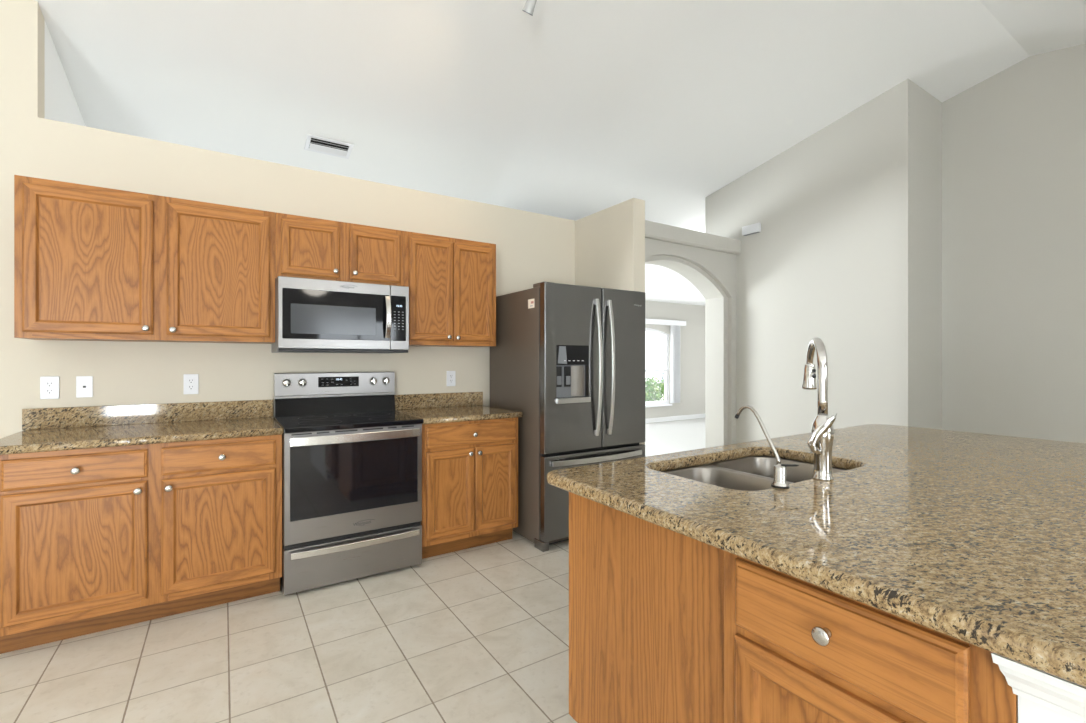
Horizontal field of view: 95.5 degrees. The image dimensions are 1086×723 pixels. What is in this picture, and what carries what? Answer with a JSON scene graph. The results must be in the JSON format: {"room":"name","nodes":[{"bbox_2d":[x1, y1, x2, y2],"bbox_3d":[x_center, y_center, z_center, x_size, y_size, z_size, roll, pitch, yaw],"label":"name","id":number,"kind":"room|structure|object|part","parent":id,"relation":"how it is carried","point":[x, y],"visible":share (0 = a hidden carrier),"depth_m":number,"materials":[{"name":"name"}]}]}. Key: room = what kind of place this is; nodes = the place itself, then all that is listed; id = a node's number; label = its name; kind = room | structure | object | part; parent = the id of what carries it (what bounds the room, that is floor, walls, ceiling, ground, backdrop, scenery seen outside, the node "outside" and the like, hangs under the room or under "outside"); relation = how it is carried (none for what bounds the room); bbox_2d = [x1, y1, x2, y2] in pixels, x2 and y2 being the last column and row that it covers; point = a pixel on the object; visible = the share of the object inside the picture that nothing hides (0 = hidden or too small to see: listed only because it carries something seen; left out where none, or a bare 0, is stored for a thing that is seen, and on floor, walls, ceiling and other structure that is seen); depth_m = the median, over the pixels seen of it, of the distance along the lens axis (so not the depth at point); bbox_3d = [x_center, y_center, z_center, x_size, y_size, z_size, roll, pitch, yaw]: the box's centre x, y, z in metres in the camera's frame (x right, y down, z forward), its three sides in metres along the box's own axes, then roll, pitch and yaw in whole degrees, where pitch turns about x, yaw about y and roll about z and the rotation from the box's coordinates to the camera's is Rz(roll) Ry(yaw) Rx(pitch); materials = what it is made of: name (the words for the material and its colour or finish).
{"room":"kitchen","nodes":[
{"label":"kitchen","id":0,"kind":"room"},
{"bbox_2d":[45,22,85,125],"bbox_3d":[-3.769,-0.325,4.195,0.120,3.200,3.660,0,0,-33],"label":"wall","id":1,"kind":"structure","parent":0,"point":[61,105],"depth_m":2.88,"materials":[{"name":"white paint"}]},
{"bbox_2d":[0,0,574,438],"bbox_3d":[-2.623,-0.325,2.685,7.120,3.200,0.120,0,0,-33],"label":"wall","id":2,"kind":"structure","parent":0,"point":[532,248],"depth_m":2.95,"materials":[{"name":"beige paint"}]},
{"bbox_2d":[40,376,58,398],"bbox_3d":[-2.615,0.144,2.613,0.074,0.120,0.009,0,0,-33],"label":"power outlet","id":3,"kind":"object","parent":2,"relation":"attached to","point":[49,385],"visible":1,"depth_m":2.61,"materials":[{"name":"white plastic"}]},
{"bbox_2d":[45,381,53,393],"bbox_3d":[-2.614,0.144,2.611,0.033,0.068,0.002,0,0,-33],"label":"socket","id":4,"kind":"object","parent":3,"relation":"attached to","point":[49,385],"depth_m":2.61,"materials":[{"name":"white plastic"}]},
{"bbox_2d":[76,376,92,397],"bbox_3d":[-2.501,0.143,2.688,0.068,0.116,0.007,0,0,-33],"label":"phone jack plate","id":5,"kind":"object","parent":2,"relation":"attached to","point":[84,384],"visible":1,"depth_m":2.69,"materials":[{"name":"white plastic"}]},
{"bbox_2d":[14,175,274,343],"bbox_3d":[-2.111,-0.493,2.730,1.085,0.769,0.358,0,0,-33],"label":"upper cabinet","id":6,"kind":"object","parent":2,"relation":"attached to","point":[92,263],"visible":1,"depth_m":2.56,"materials":[{"name":"brown wood"}]},
{"bbox_3d":[-2.260,-0.491,2.465,0.488,0.707,0.018,0,0,-33],"label":"door","id":7,"kind":"part","parent":6,"relation":"part of","materials":[{"name":"brown wood"}]},
{"bbox_3d":[-2.266,-0.848,2.483,0.435,0.059,0.018,0,0,-33],"label":"rail","id":8,"kind":"part","parent":6,"relation":"part of","materials":[{"name":"brown wood"}]},
{"bbox_3d":[-2.266,-0.136,2.483,0.435,0.055,0.018,0,0,-33],"label":"rail","id":9,"kind":"part","parent":6,"relation":"part of","materials":[{"name":"brown wood"}]},
{"bbox_3d":[-2.066,-0.168,2.562,0.032,0.032,0.028,0,0,-33],"label":"knob","id":10,"kind":"part","parent":6,"relation":"part of","materials":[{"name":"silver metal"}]},
{"bbox_3d":[-1.971,-0.164,2.624,0.032,0.032,0.028,0,0,-33],"label":"knob","id":11,"kind":"part","parent":6,"relation":"part of","materials":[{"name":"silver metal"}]},
{"bbox_3d":[-1.818,-0.848,2.774,0.427,0.059,0.018,0,0,-33],"label":"rail","id":12,"kind":"part","parent":6,"relation":"part of","materials":[{"name":"brown wood"}]},
{"bbox_3d":[-1.818,-0.136,2.774,0.427,0.055,0.018,0,0,-33],"label":"rail","id":13,"kind":"part","parent":6,"relation":"part of","materials":[{"name":"brown wood"}]},
{"bbox_3d":[-1.805,-0.491,2.760,0.483,0.707,0.018,0,0,-33],"label":"door","id":14,"kind":"part","parent":6,"relation":"part of","materials":[{"name":"brown wood"}]},
{"bbox_2d":[22,399,272,429],"bbox_3d":[-2.217,0.305,2.863,1.140,0.110,0.020,0,0,-33],"label":"backsplash","id":15,"kind":"structure","parent":2,"relation":"attached to","point":[86,416],"depth_m":2.80,"materials":[{"name":"brown stone"}]},
{"bbox_2d":[183,374,198,393],"bbox_3d":[-2.103,0.141,2.945,0.074,0.120,0.009,0,0,-33],"label":"power outlet","id":16,"kind":"object","parent":2,"relation":"attached to","point":[190,381],"visible":1,"depth_m":2.94,"materials":[{"name":"white plastic"}]},
{"bbox_2d":[188,378,193,389],"bbox_3d":[-2.101,0.141,2.943,0.033,0.068,0.002,0,0,-33],"label":"socket","id":17,"kind":"object","parent":16,"relation":"attached to","point":[190,380],"depth_m":2.94,"materials":[{"name":"white plastic"}]},
{"bbox_2d":[275,212,403,285],"bbox_3d":[-1.332,-0.682,3.235,0.769,0.392,0.358,0,0,-33],"label":"upper cabinet","id":18,"kind":"object","parent":2,"relation":"attached to","point":[305,247],"visible":0.95,"depth_m":3.08,"materials":[{"name":"brown wood"}]},
{"bbox_3d":[-1.417,-0.682,3.012,0.326,0.326,0.018,0,0,-33],"label":"door","id":19,"kind":"part","parent":18,"relation":"part of","materials":[{"name":"brown wood"}]},
{"bbox_3d":[-1.424,-0.849,3.029,0.270,0.056,0.018,0,0,-33],"label":"rail","id":20,"kind":"part","parent":18,"relation":"part of","materials":[{"name":"brown wood"}]},
{"bbox_3d":[-1.424,-0.513,3.029,0.270,0.055,0.018,0,0,-33],"label":"rail","id":21,"kind":"part","parent":18,"relation":"part of","materials":[{"name":"brown wood"}]},
{"bbox_2d":[271,276,408,353],"bbox_3d":[-1.298,-0.267,3.172,0.755,0.431,0.499,0,0,-33],"label":"microwave oven","id":22,"kind":"object","parent":18,"relation":"attached to","point":[312,315],"visible":1,"depth_m":2.98,"materials":[{"name":"grey metal"}]},
{"bbox_3d":[-1.233,-0.271,2.977,0.606,0.289,0.003,0,0,-33],"label":"door glass","id":23,"kind":"part","parent":22,"relation":"part of","materials":[{"name":"black glass"}]},
{"bbox_3d":[-0.979,-0.275,3.111,0.030,0.264,0.050,0,0,-33],"label":"door handle","id":24,"kind":"part","parent":22,"relation":"part of","materials":[{"name":"silver metal"}]},
{"bbox_3d":[-0.931,-0.271,3.173,0.096,0.289,0.003,0,0,-33],"label":"panel glass","id":25,"kind":"part","parent":22,"relation":"part of","materials":[{"name":"black glass"}]},
{"bbox_3d":[-0.932,-0.276,3.190,0.121,0.412,0.035,0,0,-33],"label":"control panel","id":26,"kind":"part","parent":22,"relation":"part of","materials":[{"name":"silver metal"}]},
{"bbox_3d":[-1.106,-0.849,3.236,0.269,0.056,0.018,0,0,-33],"label":"rail","id":27,"kind":"part","parent":18,"relation":"part of","materials":[{"name":"brown wood"}]},
{"bbox_3d":[-1.106,-0.513,3.236,0.269,0.055,0.018,0,0,-33],"label":"rail","id":28,"kind":"part","parent":18,"relation":"part of","materials":[{"name":"brown wood"}]},
{"bbox_3d":[-1.093,-0.682,3.221,0.325,0.326,0.018,0,0,-33],"label":"door","id":29,"kind":"part","parent":18,"relation":"part of","materials":[{"name":"brown wood"}]},
{"bbox_2d":[395,392,482,409],"bbox_3d":[-0.792,0.305,3.787,0.723,0.110,0.020,0,0,-33],"label":"backsplash","id":30,"kind":"structure","parent":2,"relation":"attached to","point":[432,400],"depth_m":3.77,"materials":[{"name":"brown stone"}]},
{"bbox_2d":[404,231,495,346],"bbox_3d":[-0.717,-0.493,3.634,0.696,0.769,0.358,0,0,-33],"label":"upper cabinet","id":31,"kind":"object","parent":2,"relation":"attached to","point":[451,282],"visible":0.97,"depth_m":3.49,"materials":[{"name":"brown wood"}]},
{"bbox_3d":[-0.785,-0.848,3.444,0.265,0.059,0.018,0,0,-33],"label":"rail","id":32,"kind":"part","parent":31,"relation":"part of","materials":[{"name":"brown wood"}]},
{"bbox_3d":[-0.785,-0.136,3.444,0.265,0.055,0.018,0,0,-33],"label":"rail","id":33,"kind":"part","parent":31,"relation":"part of","materials":[{"name":"brown wood"}]},
{"bbox_3d":[-0.775,-0.492,3.428,0.316,0.703,0.018,0,0,-33],"label":"door","id":34,"kind":"part","parent":31,"relation":"part of","materials":[{"name":"brown wood"}]},
{"bbox_3d":[-0.514,-0.848,3.619,0.260,0.059,0.018,0,0,-33],"label":"rail","id":35,"kind":"part","parent":31,"relation":"part of","materials":[{"name":"brown wood"}]},
{"bbox_3d":[-0.514,-0.136,3.619,0.260,0.055,0.018,0,0,-33],"label":"rail","id":36,"kind":"part","parent":31,"relation":"part of","materials":[{"name":"brown wood"}]},
{"bbox_3d":[-0.505,-0.492,3.602,0.313,0.703,0.018,0,0,-33],"label":"door","id":37,"kind":"part","parent":31,"relation":"part of","materials":[{"name":"brown wood"}]},
{"bbox_2d":[447,371,455,385],"bbox_3d":[-0.717,0.140,3.844,0.074,0.120,0.009,0,0,-33],"label":"power outlet","id":38,"kind":"object","parent":2,"relation":"attached to","point":[451,375],"visible":1,"depth_m":3.84,"materials":[{"name":"white plastic"}]},
{"bbox_2d":[449,374,452,382],"bbox_3d":[-0.715,0.140,3.841,0.033,0.068,0.002,0,0,-33],"label":"socket","id":39,"kind":"object","parent":38,"relation":"attached to","point":[450,375],"depth_m":3.84,"materials":[{"name":"white plastic"}]},
{"bbox_2d":[0,418,704,722],"bbox_3d":[1.368,1.335,2.853,14.200,0.120,11.700,0,0,-33],"label":"floor","id":40,"kind":"structure","parent":0,"point":[480,634],"depth_m":2.13,"materials":[{"name":"beige tile"}]},
{"bbox_2d":[0,435,281,653],"bbox_3d":[-2.025,0.836,2.605,1.096,0.876,0.661,0,0,-33],"label":"base cabinet","id":41,"kind":"object","parent":40,"relation":"on","point":[93,540],"visible":0.97,"depth_m":2.32,"materials":[{"name":"brown wood"}]},
{"bbox_3d":[-2.101,0.421,2.230,0.440,0.046,0.018,0,0,-33],"label":"rail","id":42,"kind":"part","parent":41,"relation":"part of","materials":[{"name":"brown wood"}]},
{"bbox_3d":[-2.101,0.562,2.230,0.440,0.045,0.018,0,0,-33],"label":"rail","id":43,"kind":"part","parent":41,"relation":"part of","materials":[{"name":"brown wood"}]},
{"bbox_3d":[-2.101,1.143,2.230,0.440,0.056,0.018,0,0,-33],"label":"rail","id":44,"kind":"part","parent":41,"relation":"part of","materials":[{"name":"brown wood"}]},
{"bbox_3d":[-2.089,0.489,2.216,0.486,0.132,0.018,0,0,-33],"label":"drawer","id":45,"kind":"part","parent":41,"relation":"part of","materials":[{"name":"brown wood"}]},
{"bbox_3d":[-2.089,0.852,2.216,0.486,0.561,0.018,0,0,-33],"label":"door","id":46,"kind":"part","parent":41,"relation":"part of","materials":[{"name":"brown wood"}]},
{"bbox_3d":[-2.080,0.490,2.193,0.032,0.032,0.028,0,0,-33],"label":"knob","id":47,"kind":"part","parent":41,"relation":"part of","materials":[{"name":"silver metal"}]},
{"bbox_3d":[-1.899,0.612,2.310,0.032,0.032,0.028,0,0,-33],"label":"knob","id":48,"kind":"part","parent":41,"relation":"part of","materials":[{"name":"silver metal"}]},
{"bbox_2d":[0,399,282,454],"bbox_3d":[-2.047,0.324,2.600,1.144,0.147,0.646,0,0,-33],"label":"countertop","id":49,"kind":"structure","parent":41,"relation":"on","point":[86,427],"depth_m":2.63,"materials":[{"name":"brown stone"}]},
{"bbox_3d":[-1.802,0.614,2.373,0.032,0.032,0.028,0,0,-33],"label":"knob","id":50,"kind":"part","parent":41,"relation":"part of","materials":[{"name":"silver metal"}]},
{"bbox_3d":[-1.648,0.421,2.524,0.430,0.046,0.018,0,0,-33],"label":"rail","id":51,"kind":"part","parent":41,"relation":"part of","materials":[{"name":"brown wood"}]},
{"bbox_3d":[-1.648,0.562,2.524,0.430,0.045,0.018,0,0,-33],"label":"rail","id":52,"kind":"part","parent":41,"relation":"part of","materials":[{"name":"brown wood"}]},
{"bbox_3d":[-1.648,1.143,2.524,0.430,0.056,0.018,0,0,-33],"label":"rail","id":53,"kind":"part","parent":41,"relation":"part of","materials":[{"name":"brown wood"}]},
{"bbox_3d":[-1.636,0.488,2.509,0.486,0.133,0.018,0,0,-33],"label":"drawer","id":54,"kind":"part","parent":41,"relation":"part of","materials":[{"name":"brown wood"}]},
{"bbox_3d":[-1.636,0.855,2.509,0.486,0.560,0.018,0,0,-33],"label":"door","id":55,"kind":"part","parent":41,"relation":"part of","materials":[{"name":"brown wood"}]},
{"bbox_3d":[-1.622,0.488,2.490,0.032,0.032,0.028,0,0,-33],"label":"knob","id":56,"kind":"part","parent":41,"relation":"part of","materials":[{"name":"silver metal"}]},
{"bbox_2d":[274,372,423,594],"bbox_3d":[-1.228,0.678,3.089,0.763,1.194,0.704,0,0,-33],"label":"electric range","id":57,"kind":"object","parent":40,"relation":"on","point":[352,462],"visible":0.98,"depth_m":2.86,"materials":[{"name":"silver metal"}]},
{"bbox_3d":[-1.637,0.143,3.149,0.051,0.051,0.034,0,0,-33],"label":"control knob","id":58,"kind":"part","parent":57,"relation":"part of","materials":[{"name":"silver metal"}]},
{"bbox_3d":[-1.560,0.143,3.199,0.051,0.051,0.034,0,0,-33],"label":"control knob","id":59,"kind":"part","parent":57,"relation":"part of","materials":[{"name":"silver metal"}]},
{"bbox_2d":[274,411,423,432],"bbox_3d":[-1.221,0.372,3.077,0.763,0.027,0.622,0,0,-33],"label":"cooktop","id":60,"kind":"object","parent":57,"relation":"in","point":[319,421],"depth_m":2.95,"materials":[{"name":"black glass"}]},
{"bbox_3d":[-1.075,1.135,2.853,0.757,0.236,0.043,0,0,-33],"label":"storage drawer","id":61,"kind":"part","parent":57,"relation":"part of","materials":[{"name":"silver metal"}]},
{"bbox_3d":[-1.075,0.689,2.853,0.757,0.603,0.043,0,0,-33],"label":"oven door","id":62,"kind":"part","parent":57,"relation":"part of","materials":[{"name":"silver metal"}]},
{"bbox_3d":[-1.049,0.436,2.815,0.707,0.049,0.049,0,0,-33],"label":"oven handle","id":63,"kind":"part","parent":57,"relation":"part of","materials":[{"name":"silver metal"}]},
{"bbox_3d":[-1.049,1.047,2.818,0.703,0.036,0.044,0,0,-33],"label":"drawer handle","id":64,"kind":"part","parent":57,"relation":"part of","materials":[{"name":"silver metal"}]},
{"bbox_3d":[-1.182,0.143,3.444,0.051,0.051,0.034,0,0,-33],"label":"control knob","id":65,"kind":"part","parent":57,"relation":"part of","materials":[{"name":"silver metal"}]},
{"bbox_3d":[-1.108,0.143,3.492,0.051,0.051,0.034,0,0,-33],"label":"control knob","id":66,"kind":"part","parent":57,"relation":"part of","materials":[{"name":"silver metal"}]},
{"bbox_2d":[421,418,517,558],"bbox_3d":[-0.620,0.836,3.516,0.697,0.876,0.661,0,0,-33],"label":"base cabinet","id":67,"kind":"object","parent":40,"relation":"on","point":[470,468],"visible":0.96,"depth_m":3.25,"materials":[{"name":"brown wood"}]},
{"bbox_3d":[-0.607,0.421,3.199,0.265,0.046,0.018,0,0,-33],"label":"rail","id":68,"kind":"part","parent":67,"relation":"part of","materials":[{"name":"brown wood"}]},
{"bbox_3d":[-0.607,0.562,3.199,0.265,0.045,0.018,0,0,-33],"label":"rail","id":69,"kind":"part","parent":67,"relation":"part of","materials":[{"name":"brown wood"}]},
{"bbox_3d":[-0.607,1.143,3.199,0.265,0.056,0.018,0,0,-33],"label":"rail","id":70,"kind":"part","parent":67,"relation":"part of","materials":[{"name":"brown wood"}]},
{"bbox_3d":[-0.594,0.856,3.184,0.326,0.557,0.018,0,0,-33],"label":"door","id":71,"kind":"part","parent":67,"relation":"part of","materials":[{"name":"brown wood"}]},
{"bbox_2d":[395,392,522,423],"bbox_3d":[-0.622,0.324,3.525,0.726,0.147,0.646,0,0,-33],"label":"countertop","id":72,"kind":"structure","parent":67,"relation":"on","point":[434,408],"depth_m":3.63,"materials":[{"name":"brown stone"}]},
{"bbox_3d":[-0.462,0.488,3.270,0.646,0.136,0.018,0,0,-33],"label":"drawer","id":73,"kind":"part","parent":67,"relation":"part of","materials":[{"name":"brown wood"}]},
{"bbox_3d":[-0.320,0.856,3.362,0.312,0.557,0.018,0,0,-33],"label":"door","id":74,"kind":"part","parent":67,"relation":"part of","materials":[{"name":"brown wood"}]},
{"bbox_3d":[-0.326,0.421,3.381,0.245,0.046,0.018,0,0,-33],"label":"rail","id":75,"kind":"part","parent":67,"relation":"part of","materials":[{"name":"brown wood"}]},
{"bbox_3d":[-0.326,0.562,3.381,0.245,0.045,0.018,0,0,-33],"label":"rail","id":76,"kind":"part","parent":67,"relation":"part of","materials":[{"name":"brown wood"}]},
{"bbox_3d":[-0.326,1.143,3.381,0.245,0.056,0.018,0,0,-33],"label":"rail","id":77,"kind":"part","parent":67,"relation":"part of","materials":[{"name":"brown wood"}]},
{"bbox_2d":[490,282,644,551],"bbox_3d":[0.190,0.373,3.817,0.918,1.803,0.882,0,0,-33],"label":"refrigerator","id":78,"kind":"object","parent":40,"relation":"on","point":[569,358],"visible":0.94,"depth_m":3.45,"materials":[{"name":"grey metal"}]},
{"bbox_3d":[0.200,0.050,3.404,0.486,1.140,0.055,0,0,-33],"label":"door","id":79,"kind":"part","parent":78,"relation":"part of","materials":[{"name":"black metal"}]},
{"bbox_3d":[0.197,-0.038,3.387,0.274,0.134,0.031,0,0,-33],"label":"dispenser panel","id":80,"kind":"part","parent":78,"relation":"part of","materials":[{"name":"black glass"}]},
{"bbox_3d":[0.381,0.919,3.522,0.918,0.561,0.055,0,0,-33],"label":"freezer drawer","id":81,"kind":"part","parent":78,"relation":"part of","materials":[{"name":"black metal"}]},
{"bbox_3d":[0.391,0.047,3.459,0.026,0.965,0.063,0,0,-33],"label":"door handle","id":82,"kind":"part","parent":78,"relation":"part of","materials":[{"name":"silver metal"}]},
{"bbox_3d":[0.488,0.047,3.522,0.026,0.965,0.063,0,0,-33],"label":"door handle","id":83,"kind":"part","parent":78,"relation":"part of","materials":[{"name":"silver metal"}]},
{"bbox_3d":[0.590,0.050,3.657,0.422,1.140,0.055,0,0,-33],"label":"door","id":84,"kind":"part","parent":78,"relation":"part of","materials":[{"name":"black metal"}]},
{"bbox_2d":[569,492,723,722],"bbox_3d":[0.644,0.838,1.635,0.942,0.874,0.642,0,0,-33],"label":"panel","id":85,"kind":"object","parent":40,"relation":"on","point":[646,599],"visible":0.38,"depth_m":1.35,"materials":[{"name":"brown wood"}]},
{"bbox_2d":[547,424,1085,687],"bbox_3d":[1.583,0.380,1.267,2.291,0.039,2.304,0,0,-33],"label":"countertop","id":86,"kind":"structure","parent":85,"relation":"on","point":[977,539],"depth_m":1.12,"materials":[{"name":"brown stone"}]},
{"bbox_2d":[663,456,847,490],"bbox_3d":[0.742,0.493,1.715,0.748,0.190,0.458,0,0,-33],"label":"sink","id":87,"kind":"object","parent":86,"relation":"in","point":[752,473],"visible":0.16,"depth_m":1.85,"materials":[{"name":"grey metal"}]},
{"bbox_3d":[0.585,0.494,1.613,0.374,0.188,0.458,0,0,-33],"label":"bowl","id":88,"kind":"part","parent":87,"relation":"part of","materials":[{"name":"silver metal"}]},
{"bbox_3d":[0.899,0.494,1.817,0.374,0.188,0.458,0,0,-33],"label":"bowl","id":89,"kind":"part","parent":87,"relation":"part of","materials":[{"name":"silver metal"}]},
{"bbox_2d":[735,405,798,488],"bbox_3d":[0.644,0.247,1.448,0.058,0.226,0.186,0,0,-45],"label":"water faucet","id":90,"kind":"object","parent":86,"relation":"on","point":[780,470],"visible":1,"depth_m":1.41,"materials":[{"name":"silver metal"}]},
{"bbox_3d":[0.638,0.215,1.466,0.010,0.162,0.146,0,0,-33],"label":"spout","id":91,"kind":"part","parent":90,"relation":"part of","materials":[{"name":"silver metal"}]},
{"bbox_3d":[0.702,0.298,1.403,0.050,0.008,0.016,0,0,0],"label":"lever","id":92,"kind":"part","parent":90,"relation":"part of","materials":[{"name":"black plastic"}]},
{"bbox_2d":[802,337,836,480],"bbox_3d":[0.878,0.142,1.570,0.082,0.435,0.261,0,0,24],"label":"faucet","id":93,"kind":"object","parent":86,"relation":"on","point":[820,443],"visible":1,"depth_m":1.49,"materials":[{"name":"silver metal"}]},
{"bbox_3d":[0.878,0.045,1.585,0.028,0.241,0.200,0,0,17],"label":"spout","id":94,"kind":"part","parent":93,"relation":"part of","materials":[{"name":"silver metal"}]},
{"bbox_3d":[0.835,0.220,1.474,0.093,0.126,0.017,0,0,-3],"label":"lever","id":95,"kind":"part","parent":93,"relation":"part of","materials":[{"name":"silver metal"}]},
{"bbox_2d":[724,551,1017,722],"bbox_3d":[0.739,0.837,1.021,0.598,0.874,0.476,0,0,-33],"label":"base cabinet","id":96,"kind":"object","parent":40,"relation":"on","point":[796,650],"visible":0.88,"depth_m":0.87,"materials":[{"name":"brown wood"}]},
{"bbox_3d":[0.516,0.858,0.886,0.018,0.550,0.391,0,0,-33],"label":"door","id":97,"kind":"part","parent":96,"relation":"part of","materials":[{"name":"brown wood"}]},
{"bbox_3d":[0.495,0.486,0.873,0.028,0.032,0.032,0,0,-33],"label":"knob","id":98,"kind":"part","parent":96,"relation":"part of","materials":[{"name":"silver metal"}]},
{"bbox_3d":[0.535,0.567,0.890,0.018,0.055,0.375,0,0,-33],"label":"rail","id":99,"kind":"part","parent":96,"relation":"part of","materials":[{"name":"brown wood"}]},
{"bbox_3d":[0.535,0.422,0.890,0.018,0.044,0.375,0,0,-33],"label":"rail","id":100,"kind":"part","parent":96,"relation":"part of","materials":[{"name":"brown wood"}]},
{"bbox_2d":[34,0,1085,232],"bbox_3d":[-0.340,-1.812,1.627,10.000,1.398,11.700,0,0,-33],"label":"ceiling","id":101,"kind":"structure","parent":0,"point":[575,110],"depth_m":3.52,"materials":[{"name":"white paint"}]},
{"bbox_2d":[304,134,353,158],"bbox_3d":[-1.743,-1.739,4.015,0.344,0.052,0.207,0,0,-33],"label":"ceiling vent","id":102,"kind":"object","parent":101,"relation":"in","point":[313,143],"visible":1,"depth_m":4.00,"materials":[{"name":"white plastic"}]},
{"bbox_2d":[522,0,536,15],"bbox_3d":[-0.036,-2.020,2.695,0.141,0.274,0.120,0,0,-33],"label":"ceiling spotlight","id":103,"kind":"object","parent":101,"relation":"attached to","point":[529,6],"visible":1,"depth_m":2.67,"materials":[{"name":"white metal"}]},
{"bbox_2d":[575,198,644,444],"bbox_3d":[0.553,-0.001,4.216,0.124,2.551,0.766,0,0,-33],"label":"wall","id":104,"kind":"structure","parent":0,"point":[609,242],"depth_m":4.06,"materials":[{"name":"beige paint"}]},
{"bbox_2d":[645,300,704,418],"bbox_3d":[1.167,0.025,9.505,6.900,2.500,0.120,0,0,-33],"label":"wall","id":105,"kind":"structure","parent":0,"point":[692,335],"depth_m":10.70,"materials":[{"name":"beige paint"}]},
{"bbox_2d":[645,328,671,407],"bbox_3d":[2.015,0.137,10.007,1.610,1.626,0.140,0,0,-33],"label":"window","id":106,"kind":"structure","parent":105,"relation":"in","point":[665,370],"depth_m":10.41,"materials":[{"name":"white plastic"}]},
{"bbox_2d":[645,318,685,402],"bbox_3d":[2.131,0.025,9.993,2.150,1.740,0.109,0,0,-33],"label":"vertical blind","id":107,"kind":"object","parent":106,"relation":"attached to","point":[675,325],"visible":0.85,"depth_m":10.39,"materials":[{"name":"white plastic"}]},
{"bbox_2d":[645,413,704,422],"bbox_3d":[1.204,1.227,9.447,6.900,0.095,0.016,0,0,-33],"label":"baseboard","id":108,"kind":"structure","parent":105,"relation":"attached to","point":[693,416],"depth_m":10.47,"materials":[{"name":"white paint"}]},
{"bbox_2d":[645,264,704,305],"bbox_3d":[2.210,-1.253,7.988,7.200,0.055,3.800,0,0,-33],"label":"ceiling","id":109,"kind":"structure","parent":0,"point":[662,284],"depth_m":8.37,"materials":[{"name":"white paint"}]},
{"bbox_2d":[645,238,735,447],"bbox_3d":[1.244,0.025,4.929,1.808,2.500,0.282,0,0,-33],"label":"wall","id":110,"kind":"structure","parent":0,"point":[713,273],"depth_m":5.28,"materials":[{"name":"beige paint"}]},
{"bbox_2d":[645,220,740,254],"bbox_3d":[1.260,-1.209,4.904,1.807,0.142,0.341,0,0,-33],"label":"trim ledge","id":111,"kind":"object","parent":110,"relation":"attached to","point":[653,230],"visible":0.61,"depth_m":4.83,"materials":[{"name":"beige paint"}]},
{"bbox_2d":[705,79,941,447],"bbox_3d":[2.689,-0.525,4.994,0.687,3.600,1.991,0,0,-33],"label":"wall","id":112,"kind":"structure","parent":0,"point":[846,254],"depth_m":4.37,"materials":[{"name":"beige paint"}]},
{"bbox_2d":[742,223,760,235],"bbox_3d":[2.168,-1.365,5.130,0.040,0.095,0.200,0,0,-33],"label":"door chime","id":113,"kind":"object","parent":112,"relation":"attached to","point":[755,228],"visible":1,"depth_m":5.11,"materials":[{"name":"white plastic"}]},
{"bbox_2d":[942,44,1085,442],"bbox_3d":[5.184,-0.585,1.891,0.123,3.720,5.932,0,0,-33],"label":"wall","id":114,"kind":"structure","parent":0,"point":[1014,141],"depth_m":3.95,"materials":[{"name":"beige paint"}]},
{"bbox_2d":[1018,696,1081,722],"bbox_3d":[1.447,0.838,1.147,1.824,0.874,2.150,0,0,-33],"label":"wall","id":115,"kind":"structure","parent":0,"point":[1029,711],"depth_m":0.67,"materials":[{"name":"white paint"}]},
{"bbox_2d":[991,653,1085,722],"bbox_3d":[0.941,0.432,0.212,0.041,0.060,1.133,0,0,-33],"label":"trim","id":116,"kind":"structure","parent":115,"relation":"attached to","point":[1067,698],"depth_m":0.64,"materials":[{"name":"white paint"}]},
{"label":"outside","id":117,"kind":"structure","parent":0,"visible":0},
{"bbox_3d":[0.731,1.460,22.767,26.000,0.130,22.590,0,0,-33],"label":"ground","id":118,"kind":"structure","parent":117,"visible":0},
{"bbox_2d":[645,376,663,401],"bbox_3d":[2.692,0.883,12.295,1.087,1.030,1.048,0,0,-33],"label":"shrub","id":119,"kind":"object","parent":118,"relation":"on","point":[649,389],"visible":0.47,"depth_m":12.06,"materials":[{"name":"green plant"}]}
]}

